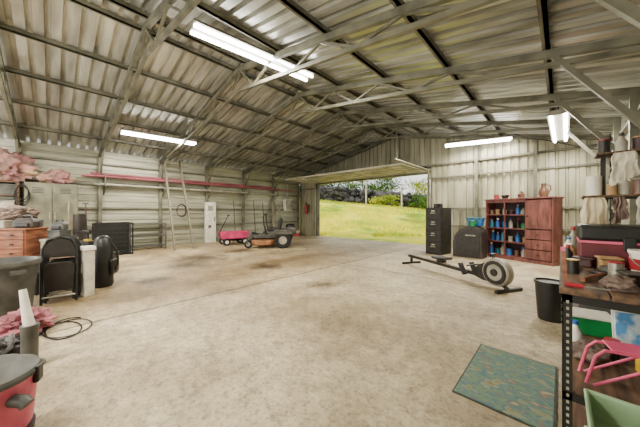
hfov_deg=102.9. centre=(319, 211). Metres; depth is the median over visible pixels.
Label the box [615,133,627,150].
bottle
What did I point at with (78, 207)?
trim
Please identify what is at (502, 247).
bottle
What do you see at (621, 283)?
rag
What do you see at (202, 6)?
roof purlin
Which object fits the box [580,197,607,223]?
hanging cloth
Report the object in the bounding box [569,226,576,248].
bottle
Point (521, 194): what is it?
clay pot
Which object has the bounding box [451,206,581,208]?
trim
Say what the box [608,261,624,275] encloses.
can
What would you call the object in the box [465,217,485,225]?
plastic tub
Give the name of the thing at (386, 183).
tree
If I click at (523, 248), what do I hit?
bottle
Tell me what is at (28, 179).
trim
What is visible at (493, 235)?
bottle
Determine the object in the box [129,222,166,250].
metal rack
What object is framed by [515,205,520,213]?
bottle
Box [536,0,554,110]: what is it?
roof purlin
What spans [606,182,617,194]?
can
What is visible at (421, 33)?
roof purlin
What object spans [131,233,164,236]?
slatted shelf
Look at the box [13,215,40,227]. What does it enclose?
tool bag
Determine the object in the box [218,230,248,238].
tray
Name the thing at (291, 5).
roof purlin
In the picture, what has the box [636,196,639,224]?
shirt
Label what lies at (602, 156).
shelf
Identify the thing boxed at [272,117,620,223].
roof frame
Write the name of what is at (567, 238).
bottle
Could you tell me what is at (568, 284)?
screwdriver
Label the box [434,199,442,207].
radio
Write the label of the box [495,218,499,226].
bottle
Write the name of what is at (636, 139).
can
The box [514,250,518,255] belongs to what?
can
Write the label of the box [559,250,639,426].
workbench
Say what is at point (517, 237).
bottle
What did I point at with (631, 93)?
roof frame
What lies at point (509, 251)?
can
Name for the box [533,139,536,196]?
trim
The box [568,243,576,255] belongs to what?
bottle
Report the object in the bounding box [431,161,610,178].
wall girt
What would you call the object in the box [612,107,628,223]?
wall
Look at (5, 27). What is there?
roof purlin
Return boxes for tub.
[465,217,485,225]
[584,388,639,426]
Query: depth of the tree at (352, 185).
33.71 m
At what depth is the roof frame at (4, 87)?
5.08 m
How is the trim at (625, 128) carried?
attached to the wall at (624, 120)
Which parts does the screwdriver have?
handle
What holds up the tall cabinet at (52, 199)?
on the floor
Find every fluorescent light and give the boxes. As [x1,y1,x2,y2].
[121,128,196,144]
[189,18,313,81]
[445,133,512,146]
[547,107,569,142]
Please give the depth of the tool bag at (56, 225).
4.34 m
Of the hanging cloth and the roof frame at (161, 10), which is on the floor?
the roof frame at (161, 10)
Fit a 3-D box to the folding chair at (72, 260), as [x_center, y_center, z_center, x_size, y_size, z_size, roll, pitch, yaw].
[-3.707,0.793,3.655,0.381,0.917,0.122,0,0,-43]
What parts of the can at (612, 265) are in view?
lid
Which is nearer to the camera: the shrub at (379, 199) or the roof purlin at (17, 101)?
the roof purlin at (17, 101)
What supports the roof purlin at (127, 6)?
on the roof frame
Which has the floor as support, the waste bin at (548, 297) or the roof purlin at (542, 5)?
the waste bin at (548, 297)
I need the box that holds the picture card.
[611,310,639,356]
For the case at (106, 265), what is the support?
on the floor
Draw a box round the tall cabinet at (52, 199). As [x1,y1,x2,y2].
[24,182,77,234]
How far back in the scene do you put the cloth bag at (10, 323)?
2.55 m
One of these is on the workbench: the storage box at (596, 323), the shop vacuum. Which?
the storage box at (596, 323)
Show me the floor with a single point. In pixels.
(314, 331)
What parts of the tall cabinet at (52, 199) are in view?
door, door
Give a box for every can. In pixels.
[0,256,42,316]
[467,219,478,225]
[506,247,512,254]
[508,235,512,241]
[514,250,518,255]
[567,258,579,273]
[597,139,610,152]
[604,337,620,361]
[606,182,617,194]
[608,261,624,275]
[631,135,639,148]
[632,178,639,193]
[635,358,639,371]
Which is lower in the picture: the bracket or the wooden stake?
the wooden stake
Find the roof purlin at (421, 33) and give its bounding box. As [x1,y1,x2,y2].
[389,0,502,134]
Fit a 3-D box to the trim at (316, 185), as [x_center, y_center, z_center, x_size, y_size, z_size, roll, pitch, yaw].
[-0.123,-0.130,13.337,0.140,2.760,0.180,0,0,43]
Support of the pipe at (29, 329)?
on the floor
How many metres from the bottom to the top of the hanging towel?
0.257 m
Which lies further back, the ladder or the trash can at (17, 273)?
the ladder
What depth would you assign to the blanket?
6.93 m
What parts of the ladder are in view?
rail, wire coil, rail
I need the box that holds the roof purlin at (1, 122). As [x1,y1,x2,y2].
[0,121,311,172]
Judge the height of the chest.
0.485 m
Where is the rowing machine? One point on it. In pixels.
(498, 272)
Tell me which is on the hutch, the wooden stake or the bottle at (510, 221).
the bottle at (510, 221)
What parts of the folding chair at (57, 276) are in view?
seat, backrest, leg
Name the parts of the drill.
motor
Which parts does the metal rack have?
post, post, post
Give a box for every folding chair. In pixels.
[39,236,77,305]
[43,235,79,302]
[45,235,80,298]
[47,234,81,292]
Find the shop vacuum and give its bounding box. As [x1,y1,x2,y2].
[0,354,42,426]
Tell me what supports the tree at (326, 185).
on the ground at (355, 233)
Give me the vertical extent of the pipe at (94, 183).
0.071 m
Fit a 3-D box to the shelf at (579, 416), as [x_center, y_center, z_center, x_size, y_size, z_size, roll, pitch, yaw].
[1.952,1.143,1.491,0.760,0.015,1.630,0,0,44]
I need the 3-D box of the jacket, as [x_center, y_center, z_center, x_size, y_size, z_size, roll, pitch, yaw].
[-5.744,0.002,4.849,0.610,0.266,0.617,0,0,43]
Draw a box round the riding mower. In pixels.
[244,213,299,247]
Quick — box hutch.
[484,196,563,266]
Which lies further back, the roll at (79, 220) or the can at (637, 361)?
the roll at (79, 220)
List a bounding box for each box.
[0,184,15,194]
[0,200,15,207]
[0,220,13,227]
[39,237,77,247]
[46,230,72,238]
[80,240,93,245]
[283,185,291,210]
[571,256,596,267]
[572,307,611,337]
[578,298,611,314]
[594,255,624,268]
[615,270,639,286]
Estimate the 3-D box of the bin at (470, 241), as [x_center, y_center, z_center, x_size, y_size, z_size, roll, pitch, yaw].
[4.196,0.820,7.153,0.545,0.860,0.720,0,0,-42]
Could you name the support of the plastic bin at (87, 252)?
on the floor
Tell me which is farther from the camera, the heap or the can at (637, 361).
the heap
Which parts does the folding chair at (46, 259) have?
seat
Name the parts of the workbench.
leg, shelf rail, rail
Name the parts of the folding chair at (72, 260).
seat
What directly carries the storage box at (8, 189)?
on the storage shelf at (17, 183)
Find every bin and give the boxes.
[80,245,95,296]
[453,226,486,258]
[533,277,561,322]
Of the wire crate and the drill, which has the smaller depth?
the drill
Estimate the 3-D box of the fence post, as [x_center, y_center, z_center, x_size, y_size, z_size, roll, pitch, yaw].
[4.198,-1.743,23.188,0.180,2.500,0.171,0,0,43]
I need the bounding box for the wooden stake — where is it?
[560,247,566,281]
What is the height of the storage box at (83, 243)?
0.240 m
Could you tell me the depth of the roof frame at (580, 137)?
8.44 m
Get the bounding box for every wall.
[0,137,296,248]
[300,134,611,247]
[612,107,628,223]
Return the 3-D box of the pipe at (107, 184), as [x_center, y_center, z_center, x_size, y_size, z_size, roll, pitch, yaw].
[-4.455,-0.865,10.341,0.071,0.071,6.830,0,0,43]
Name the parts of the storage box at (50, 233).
lid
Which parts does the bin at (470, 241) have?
panel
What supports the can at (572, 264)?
on the workbench
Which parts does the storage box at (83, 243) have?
lid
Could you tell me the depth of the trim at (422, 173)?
10.82 m
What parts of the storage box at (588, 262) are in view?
lid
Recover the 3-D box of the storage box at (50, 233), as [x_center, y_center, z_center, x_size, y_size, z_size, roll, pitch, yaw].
[-4.487,0.380,4.395,0.240,0.140,0.220,0,0,3]
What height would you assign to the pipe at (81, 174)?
0.071 m
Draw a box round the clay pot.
[517,191,524,197]
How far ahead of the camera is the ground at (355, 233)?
17.51 m
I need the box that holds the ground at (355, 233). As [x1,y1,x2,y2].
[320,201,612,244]
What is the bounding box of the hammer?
[580,270,607,281]
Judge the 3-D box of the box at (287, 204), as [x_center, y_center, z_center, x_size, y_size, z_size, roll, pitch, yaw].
[-1.708,-0.750,13.476,0.250,1.400,0.440,0,0,43]
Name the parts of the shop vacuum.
lid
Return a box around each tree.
[324,183,342,186]
[336,180,381,190]
[367,177,409,191]
[402,177,426,194]
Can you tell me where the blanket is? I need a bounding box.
[34,169,75,183]
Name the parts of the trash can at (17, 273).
handle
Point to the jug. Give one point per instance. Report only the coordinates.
(543, 191)
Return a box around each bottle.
[489,242,493,252]
[491,230,495,239]
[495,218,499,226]
[500,244,503,253]
[509,219,512,227]
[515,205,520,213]
[515,232,520,241]
[516,218,520,227]
[520,208,524,214]
[521,247,524,256]
[564,237,571,246]
[565,244,572,261]
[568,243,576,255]
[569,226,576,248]
[572,319,582,341]
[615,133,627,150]
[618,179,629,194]
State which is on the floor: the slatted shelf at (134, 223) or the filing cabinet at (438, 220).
the filing cabinet at (438, 220)
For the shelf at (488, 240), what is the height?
0.025 m
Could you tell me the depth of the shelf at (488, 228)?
6.99 m
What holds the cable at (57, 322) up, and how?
on the floor
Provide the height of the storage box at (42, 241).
0.300 m
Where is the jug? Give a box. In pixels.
[538,183,551,196]
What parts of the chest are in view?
drawer, drawer, drawer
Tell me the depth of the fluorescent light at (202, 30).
4.18 m
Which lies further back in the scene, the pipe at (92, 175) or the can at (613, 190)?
the pipe at (92, 175)
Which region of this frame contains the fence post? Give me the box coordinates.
[365,180,366,205]
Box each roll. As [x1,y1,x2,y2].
[72,214,86,240]
[586,176,601,195]
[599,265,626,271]
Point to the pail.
(634, 254)
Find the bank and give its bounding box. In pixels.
[320,185,426,207]
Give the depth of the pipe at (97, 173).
9.29 m
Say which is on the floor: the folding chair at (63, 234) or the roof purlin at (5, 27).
the folding chair at (63, 234)
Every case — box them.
[93,235,118,287]
[576,223,639,269]
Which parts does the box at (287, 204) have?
door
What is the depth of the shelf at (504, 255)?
6.76 m
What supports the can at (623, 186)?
on the shelf at (602, 156)
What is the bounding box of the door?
[273,117,430,235]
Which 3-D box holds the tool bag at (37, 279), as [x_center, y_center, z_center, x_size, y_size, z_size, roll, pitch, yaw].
[-4.454,1.044,3.858,0.418,0.412,0.270,0,0,-17]
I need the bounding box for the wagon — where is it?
[218,215,248,245]
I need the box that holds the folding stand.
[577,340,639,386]
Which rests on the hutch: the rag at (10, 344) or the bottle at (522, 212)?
the bottle at (522, 212)
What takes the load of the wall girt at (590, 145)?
attached to the wall at (569, 183)
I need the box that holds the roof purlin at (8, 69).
[5,66,345,156]
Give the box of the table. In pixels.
[49,256,74,260]
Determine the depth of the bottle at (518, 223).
6.66 m
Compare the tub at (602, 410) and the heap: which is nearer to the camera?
the tub at (602, 410)
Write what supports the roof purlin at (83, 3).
on the roof frame
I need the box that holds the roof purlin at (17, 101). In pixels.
[0,96,327,164]
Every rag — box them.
[0,333,19,354]
[598,274,639,292]
[612,197,628,223]
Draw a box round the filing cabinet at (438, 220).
[426,207,450,254]
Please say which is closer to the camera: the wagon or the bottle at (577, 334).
the bottle at (577, 334)
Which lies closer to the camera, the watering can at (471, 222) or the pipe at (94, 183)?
the watering can at (471, 222)
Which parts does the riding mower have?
control lever, seat, seat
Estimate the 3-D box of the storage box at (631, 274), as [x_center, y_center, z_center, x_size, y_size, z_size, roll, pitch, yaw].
[1.497,0.315,1.171,0.160,0.060,0.120,0,0,32]
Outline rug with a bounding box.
[452,344,556,426]
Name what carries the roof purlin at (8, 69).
on the roof frame
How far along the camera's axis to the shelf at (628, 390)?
1.22 m
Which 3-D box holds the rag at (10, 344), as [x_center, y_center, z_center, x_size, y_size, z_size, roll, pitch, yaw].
[-2.777,1.170,2.220,0.390,0.161,0.305,0,0,43]
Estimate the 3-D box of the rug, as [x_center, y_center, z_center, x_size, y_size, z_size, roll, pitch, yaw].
[1.407,1.244,1.904,0.528,0.012,0.864,0,0,43]
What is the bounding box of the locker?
[204,202,215,242]
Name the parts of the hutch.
panel, rail, door panel, drawer, drawer, drawer, door, panel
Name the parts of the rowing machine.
rail, seat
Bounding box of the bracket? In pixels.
[103,173,105,194]
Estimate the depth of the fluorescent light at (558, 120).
5.04 m
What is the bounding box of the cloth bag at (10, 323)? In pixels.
[0,306,57,336]
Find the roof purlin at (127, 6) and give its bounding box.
[105,0,400,134]
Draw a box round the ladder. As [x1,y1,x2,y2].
[163,160,194,250]
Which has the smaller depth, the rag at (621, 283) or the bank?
the rag at (621, 283)
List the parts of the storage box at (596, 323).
lid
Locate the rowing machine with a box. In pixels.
[402,253,522,293]
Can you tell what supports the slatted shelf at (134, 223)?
attached to the metal rack
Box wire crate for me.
[92,222,133,254]
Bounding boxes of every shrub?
[368,194,402,205]
[407,193,426,208]
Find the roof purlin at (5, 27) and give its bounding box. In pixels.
[0,22,367,147]
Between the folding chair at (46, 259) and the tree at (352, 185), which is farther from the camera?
the tree at (352, 185)
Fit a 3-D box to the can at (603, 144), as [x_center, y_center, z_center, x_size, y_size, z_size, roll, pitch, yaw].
[2.329,-0.532,2.091,0.073,0.120,0.071,0,0,43]
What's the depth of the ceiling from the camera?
4.81 m
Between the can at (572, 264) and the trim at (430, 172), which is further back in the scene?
the trim at (430, 172)
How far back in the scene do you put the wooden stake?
1.26 m
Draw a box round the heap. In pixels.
[0,147,38,181]
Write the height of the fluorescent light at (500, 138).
0.308 m
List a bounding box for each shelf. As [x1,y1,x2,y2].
[0,180,20,205]
[131,223,164,224]
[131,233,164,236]
[487,214,524,215]
[487,227,524,229]
[487,239,524,243]
[487,252,524,258]
[572,303,639,405]
[572,401,586,426]
[581,149,639,202]
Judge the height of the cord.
0.166 m
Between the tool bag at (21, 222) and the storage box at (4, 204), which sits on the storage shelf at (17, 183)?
the storage box at (4, 204)
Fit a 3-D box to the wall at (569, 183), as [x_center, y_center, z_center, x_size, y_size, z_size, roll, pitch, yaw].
[3.084,-0.949,10.339,11.560,4.398,0.045,0,0,43]
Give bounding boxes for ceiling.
[0,0,639,176]
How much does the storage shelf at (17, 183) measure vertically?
2.020 m
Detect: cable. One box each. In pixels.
[19,317,91,353]
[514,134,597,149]
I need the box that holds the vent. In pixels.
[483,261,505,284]
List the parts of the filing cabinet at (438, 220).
drawer, drawer, drawer, drawer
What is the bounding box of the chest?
[0,227,49,257]
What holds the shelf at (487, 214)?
attached to the hutch
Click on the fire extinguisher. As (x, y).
(307, 207)
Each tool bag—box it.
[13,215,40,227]
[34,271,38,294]
[50,219,68,229]
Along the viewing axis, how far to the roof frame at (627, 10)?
3.32 m
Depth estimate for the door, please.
9.68 m
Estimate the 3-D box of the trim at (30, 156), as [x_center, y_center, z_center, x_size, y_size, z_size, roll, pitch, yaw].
[-5.662,-1.525,9.440,0.070,0.050,13.100,0,0,43]
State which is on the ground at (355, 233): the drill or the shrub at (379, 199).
the shrub at (379, 199)
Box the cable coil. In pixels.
[14,184,30,205]
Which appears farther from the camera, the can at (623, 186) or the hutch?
the hutch
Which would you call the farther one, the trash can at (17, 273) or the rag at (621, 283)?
the trash can at (17, 273)
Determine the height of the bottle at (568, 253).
0.120 m
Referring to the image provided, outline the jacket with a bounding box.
[0,205,41,218]
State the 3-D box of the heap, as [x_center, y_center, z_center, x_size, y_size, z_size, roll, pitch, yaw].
[-7.898,-1.205,6.436,0.839,0.830,1.106,0,0,43]
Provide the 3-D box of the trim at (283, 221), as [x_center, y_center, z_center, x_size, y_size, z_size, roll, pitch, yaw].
[-5.662,0.525,9.440,0.070,0.050,13.100,0,0,43]
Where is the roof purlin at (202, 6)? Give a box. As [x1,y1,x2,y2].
[183,0,427,134]
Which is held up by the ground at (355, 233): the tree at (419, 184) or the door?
the tree at (419, 184)
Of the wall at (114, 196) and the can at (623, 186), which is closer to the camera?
the can at (623, 186)
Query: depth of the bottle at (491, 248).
7.19 m
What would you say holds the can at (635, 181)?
on the shelf at (602, 156)
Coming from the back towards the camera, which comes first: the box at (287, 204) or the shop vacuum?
the box at (287, 204)
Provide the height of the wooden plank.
1.763 m
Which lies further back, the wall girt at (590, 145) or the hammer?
the wall girt at (590, 145)
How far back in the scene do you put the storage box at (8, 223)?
4.19 m
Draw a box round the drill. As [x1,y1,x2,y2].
[79,230,91,240]
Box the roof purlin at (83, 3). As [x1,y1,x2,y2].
[67,0,389,136]
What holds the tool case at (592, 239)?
on the workbench
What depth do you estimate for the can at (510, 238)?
6.78 m
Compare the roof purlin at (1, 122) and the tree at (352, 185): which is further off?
the tree at (352, 185)
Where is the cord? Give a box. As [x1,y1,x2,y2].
[608,199,613,220]
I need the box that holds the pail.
[627,249,639,271]
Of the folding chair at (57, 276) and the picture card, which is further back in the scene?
the folding chair at (57, 276)
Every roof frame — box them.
[0,46,20,182]
[98,0,201,222]
[159,0,639,246]
[205,34,639,201]
[242,87,639,230]
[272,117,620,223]
[297,135,609,234]
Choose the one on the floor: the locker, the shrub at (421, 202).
the locker
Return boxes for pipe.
[19,289,45,364]
[81,174,292,191]
[86,174,283,190]
[90,172,271,188]
[94,183,287,195]
[99,183,278,194]
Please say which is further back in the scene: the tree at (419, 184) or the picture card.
the tree at (419, 184)
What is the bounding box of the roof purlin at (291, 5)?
[277,0,457,132]
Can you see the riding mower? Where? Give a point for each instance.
(282, 237)
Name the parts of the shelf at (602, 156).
hook rail, hook rail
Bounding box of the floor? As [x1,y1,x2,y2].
[33,234,561,426]
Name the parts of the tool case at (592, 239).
lid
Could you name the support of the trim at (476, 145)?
attached to the wall at (569, 183)
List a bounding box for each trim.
[24,155,296,184]
[28,179,296,196]
[78,207,296,209]
[87,221,296,229]
[315,183,318,235]
[317,172,426,184]
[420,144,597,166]
[427,170,431,207]
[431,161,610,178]
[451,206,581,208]
[451,225,575,230]
[475,144,477,217]
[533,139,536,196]
[610,104,639,150]
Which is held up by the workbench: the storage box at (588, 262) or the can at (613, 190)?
the storage box at (588, 262)
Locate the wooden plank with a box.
[271,202,274,226]
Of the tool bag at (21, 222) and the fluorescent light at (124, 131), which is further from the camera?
the fluorescent light at (124, 131)
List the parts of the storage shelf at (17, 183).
post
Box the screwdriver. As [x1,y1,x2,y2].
[565,282,610,290]
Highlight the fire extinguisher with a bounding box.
[305,203,309,213]
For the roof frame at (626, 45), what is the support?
on the floor
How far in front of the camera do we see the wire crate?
7.58 m
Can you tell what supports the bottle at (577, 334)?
on the workbench
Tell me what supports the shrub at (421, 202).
on the ground at (355, 233)
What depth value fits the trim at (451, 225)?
8.50 m
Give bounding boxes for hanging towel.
[609,151,639,186]
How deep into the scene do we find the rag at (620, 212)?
1.88 m

